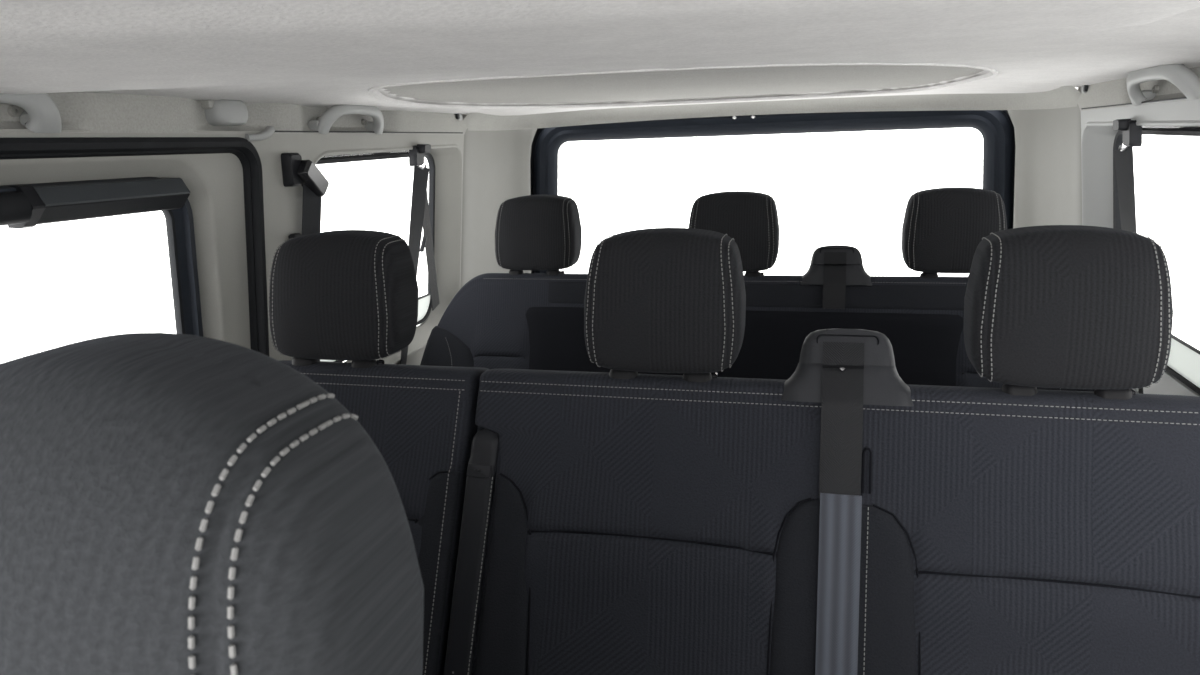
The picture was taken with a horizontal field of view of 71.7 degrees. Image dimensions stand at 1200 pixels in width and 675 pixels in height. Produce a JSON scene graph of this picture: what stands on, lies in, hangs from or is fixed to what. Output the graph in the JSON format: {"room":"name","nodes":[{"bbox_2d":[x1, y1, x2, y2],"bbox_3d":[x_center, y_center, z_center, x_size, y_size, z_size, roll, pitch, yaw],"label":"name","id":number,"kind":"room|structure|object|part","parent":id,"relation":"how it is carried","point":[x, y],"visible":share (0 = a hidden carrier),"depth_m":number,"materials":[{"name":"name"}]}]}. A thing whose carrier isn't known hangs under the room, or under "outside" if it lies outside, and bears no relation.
{"room":"vehicle interior","nodes":[
{"label":"vehicle interior","id":0,"kind":"room"},
{"bbox_2d":[0,129,463,364],"bbox_3d":[-0.808,0.464,0.945,0.136,1.360,3.150,2,14,15],"label":"trim panel","id":1,"kind":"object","parent":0,"point":[283,206],"depth_m":1.74,"materials":[{"name":"grey plastic"}]},
{"bbox_2d":[0,137,268,355],"bbox_3d":[-0.774,0.379,1.068,0.154,1.233,1.104,2,14,15],"label":"door","id":2,"kind":"structure","parent":1,"relation":"in","point":[223,176],"depth_m":1.37,"materials":[{"name":"grey plastic"}]},
{"bbox_2d":[0,177,202,336],"bbox_3d":[-0.726,-0.023,1.190,0.062,0.396,0.426,2,14,15],"label":"window","id":3,"kind":"structure","parent":2,"relation":"attached to","point":[179,222],"depth_m":1.34,"materials":[{"name":"black plastic"}]},
{"bbox_2d":[0,178,189,228],"bbox_3d":[-0.709,-0.185,1.131,0.046,0.054,0.366,2,14,15],"label":"blind cassette","id":4,"kind":"object","parent":3,"relation":"attached to","point":[29,206],"visible":1,"depth_m":1.12,"materials":[{"name":"plastic"}]},
{"bbox_3d":[-0.692,-0.185,1.185,0.039,0.023,0.256,2,14,15],"label":"pull rail","id":5,"kind":"part","parent":4,"relation":"part of","materials":[{"name":"black plastic"}]},
{"bbox_2d":[200,99,247,125],"bbox_3d":[-0.613,-0.369,1.360,0.043,0.042,0.084,2,14,15],"label":"coat hook","id":6,"kind":"object","parent":1,"relation":"attached to","point":[223,112],"visible":0.94,"depth_m":1.33,"materials":[{"name":"grey plastic"}]},
{"bbox_2d":[0,92,467,133],"bbox_3d":[-0.774,-0.223,0.774,0.028,0.060,3.160,2,14,15],"label":"trim","id":7,"kind":"structure","parent":1,"relation":"attached to","point":[95,112],"depth_m":1.25,"materials":[{"name":"plastic"}]},
{"bbox_2d":[245,126,274,140],"bbox_3d":[-0.585,-0.350,1.425,0.020,0.026,0.070,2,14,15],"label":"trim","id":8,"kind":"structure","parent":1,"relation":"attached to","point":[268,131],"depth_m":1.42,"materials":[{"name":"grey plastic"}]},
{"bbox_2d":[281,153,328,360],"bbox_3d":[-0.564,0.033,1.627,0.107,0.771,0.095,2,14,15],"label":"belt","id":9,"kind":"object","parent":1,"relation":"hanging from","point":[296,171],"visible":0.35,"depth_m":1.54,"materials":[{"name":"black fabric"}]},
{"bbox_2d":[316,151,434,361],"bbox_3d":[-0.537,-0.189,1.907,0.062,0.467,0.690,2,14,15],"label":"window","id":10,"kind":"structure","parent":1,"relation":"in","point":[424,302],"depth_m":2.16,"materials":[{"name":"black plastic"}]},
{"bbox_2d":[400,144,438,364],"bbox_3d":[-0.440,-0.194,2.058,0.077,0.556,0.234,2,14,15],"label":"belt","id":11,"kind":"object","parent":1,"relation":"hanging from","point":[420,215],"visible":0.71,"depth_m":2.00,"materials":[{"name":"black fabric"}]},
{"bbox_3d":[-0.440,-0.275,2.079,0.018,0.113,0.084,-2,13,0],"label":"guide cord","id":12,"kind":"part","parent":11,"relation":"part of","materials":[{"name":"fabric"}]},
{"bbox_2d":[455,113,461,119],"bbox_3d":[-0.376,-0.583,2.190,0.016,0.020,0.034,2,14,15],"label":"clip","id":13,"kind":"object","parent":1,"relation":"attached to","point":[458,116],"visible":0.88,"depth_m":2.18,"materials":[{"name":"grey plastic"}]},
{"bbox_2d":[461,128,536,287],"bbox_3d":[-0.323,0.059,2.584,0.164,1.372,0.446,4,14,25],"label":"trim","id":14,"kind":"structure","parent":1,"relation":"attached to","point":[496,164],"depth_m":2.45,"materials":[{"name":"grey plastic"}]},
{"bbox_2d":[464,86,1080,130],"bbox_3d":[0.404,-0.614,2.224,1.504,0.066,0.434,2,14,15],"label":"trim","id":15,"kind":"structure","parent":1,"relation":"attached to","point":[1064,96],"depth_m":2.34,"materials":[{"name":"plastic"}]},
{"bbox_2d":[0,0,1199,115],"bbox_3d":[0.080,-0.346,1.033,1.600,0.042,2.780,2,14,15],"label":"ceiling","id":16,"kind":"structure","parent":0,"point":[491,57],"depth_m":0.73,"materials":[{"name":"fabric"}]},
{"bbox_2d":[0,93,61,132],"bbox_3d":[-0.720,-0.261,0.918,0.052,0.067,0.281,2,14,15],"label":"handle","id":17,"kind":"object","parent":16,"relation":"attached to","point":[41,114],"visible":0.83,"depth_m":1.01,"materials":[{"name":"grey plastic"}]},
{"bbox_2d":[308,105,383,133],"bbox_3d":[-0.508,-0.448,1.698,0.052,0.062,0.243,2,14,15],"label":"handle","id":18,"kind":"object","parent":16,"relation":"attached to","point":[322,124],"visible":0.89,"depth_m":1.64,"materials":[{"name":"grey plastic"}]},
{"bbox_2d":[1081,85,1088,93],"bbox_3d":[1.061,-0.542,1.808,0.016,0.020,0.034,2,14,15],"label":"clip","id":19,"kind":"object","parent":16,"relation":"attached to","point":[1084,88],"visible":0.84,"depth_m":1.80,"materials":[{"name":"grey plastic"}]},
{"bbox_2d":[1126,64,1199,105],"bbox_3d":[0.940,-0.425,1.387,0.058,0.065,0.291,2,14,15],"label":"handle","id":20,"kind":"object","parent":16,"relation":"attached to","point":[1181,76],"visible":0.91,"depth_m":1.32,"materials":[{"name":"grey plastic"}]},
{"bbox_2d":[1081,98,1199,396],"bbox_3d":[0.763,0.509,0.528,0.136,1.360,3.150,2,14,15],"label":"trim panel","id":21,"kind":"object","parent":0,"point":[1098,134],"depth_m":1.78,"materials":[{"name":"grey plastic"}]},
{"bbox_2d":[1007,104,1081,227],"bbox_3d":[1.176,0.101,2.187,0.164,1.372,0.446,-1,13,5],"label":"trim","id":22,"kind":"structure","parent":21,"relation":"attached to","point":[1048,164],"depth_m":2.12,"materials":[{"name":"grey plastic"}]},
{"bbox_2d":[1113,119,1142,393],"bbox_3d":[1.004,-0.128,1.567,0.046,0.556,0.149,-4,13,-9],"label":"belt","id":23,"kind":"object","parent":21,"relation":"hanging from","point":[1132,133],"visible":0.51,"depth_m":1.55,"materials":[{"name":"black fabric"}]},
{"bbox_2d":[1077,67,1199,110],"bbox_3d":[0.685,-0.181,0.387,0.028,0.060,3.160,2,14,15],"label":"trim","id":24,"kind":"structure","parent":21,"relation":"attached to","point":[1110,94],"depth_m":1.61,"materials":[{"name":"plastic"}]},
{"bbox_2d":[1113,126,1199,394],"bbox_3d":[1.039,-0.144,1.488,0.062,0.467,0.690,2,14,15],"label":"window","id":25,"kind":"structure","parent":21,"relation":"in","point":[1183,363],"depth_m":1.51,"materials":[{"name":"clear glass"}]},
{"bbox_3d":[0.045,1.128,1.060,1.720,0.040,3.660,2,14,15],"label":"floor","id":26,"kind":"structure","parent":0,"visible":0},
{"bbox_2d":[0,332,423,674],"bbox_3d":[-0.442,0.675,0.227,0.860,1.253,0.733,2,14,15],"label":"seat","id":27,"kind":"object","parent":26,"relation":"on","point":[171,503],"visible":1,"depth_m":0.26,"materials":[{"name":"grey fabric"}]},
{"bbox_2d":[268,230,489,674],"bbox_3d":[-0.440,0.511,1.023,0.448,1.209,0.744,2,14,15],"label":"seat","id":28,"kind":"object","parent":26,"relation":"on","point":[352,295],"visible":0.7,"depth_m":1.14,"materials":[{"name":"black fabric"}]},
{"bbox_3d":[-0.388,0.368,1.202,0.448,0.652,0.255,2,14,15],"label":"backrest","id":29,"kind":"part","parent":28,"relation":"part of","materials":[{"name":"black fabric"}]},
{"bbox_2d":[420,187,1094,391],"bbox_3d":[0.245,0.327,1.725,1.540,1.203,0.737,2,14,15],"label":"seat","id":30,"kind":"object","parent":26,"relation":"on","point":[515,319],"visible":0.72,"depth_m":1.84,"materials":[{"name":"black fabric"}]},
{"bbox_3d":[0.296,0.189,1.905,1.540,0.652,0.255,2,14,15],"label":"backrest","id":31,"kind":"part","parent":30,"relation":"part of","materials":[{"name":"black fabric"}]},
{"bbox_2d":[443,225,1199,674],"bbox_3d":[0.224,0.530,0.847,0.978,1.209,0.744,2,14,15],"label":"seat","id":32,"kind":"object","parent":26,"relation":"on","point":[842,515],"visible":1,"depth_m":0.97,"materials":[{"name":"black fabric"}]},
{"bbox_3d":[-0.167,0.316,1.125,0.051,0.388,0.161,6,15,32],"label":"armrest","id":33,"kind":"part","parent":32,"relation":"part of","materials":[{"name":"black plastic"}]},
{"bbox_3d":[0.283,0.387,1.024,0.963,0.652,0.255,2,14,15],"label":"backrest","id":34,"kind":"part","parent":32,"relation":"part of","materials":[{"name":"black fabric"}]},
{"label":"wall","id":35,"kind":"structure","parent":0,"visible":0},
{"bbox_2d":[530,110,1015,272],"bbox_3d":[0.471,-0.291,2.511,1.503,0.834,0.078,2,14,15],"label":"window","id":36,"kind":"structure","parent":35,"relation":"in","point":[996,127],"depth_m":2.40,"materials":[{"name":"black plastic"}]}
]}

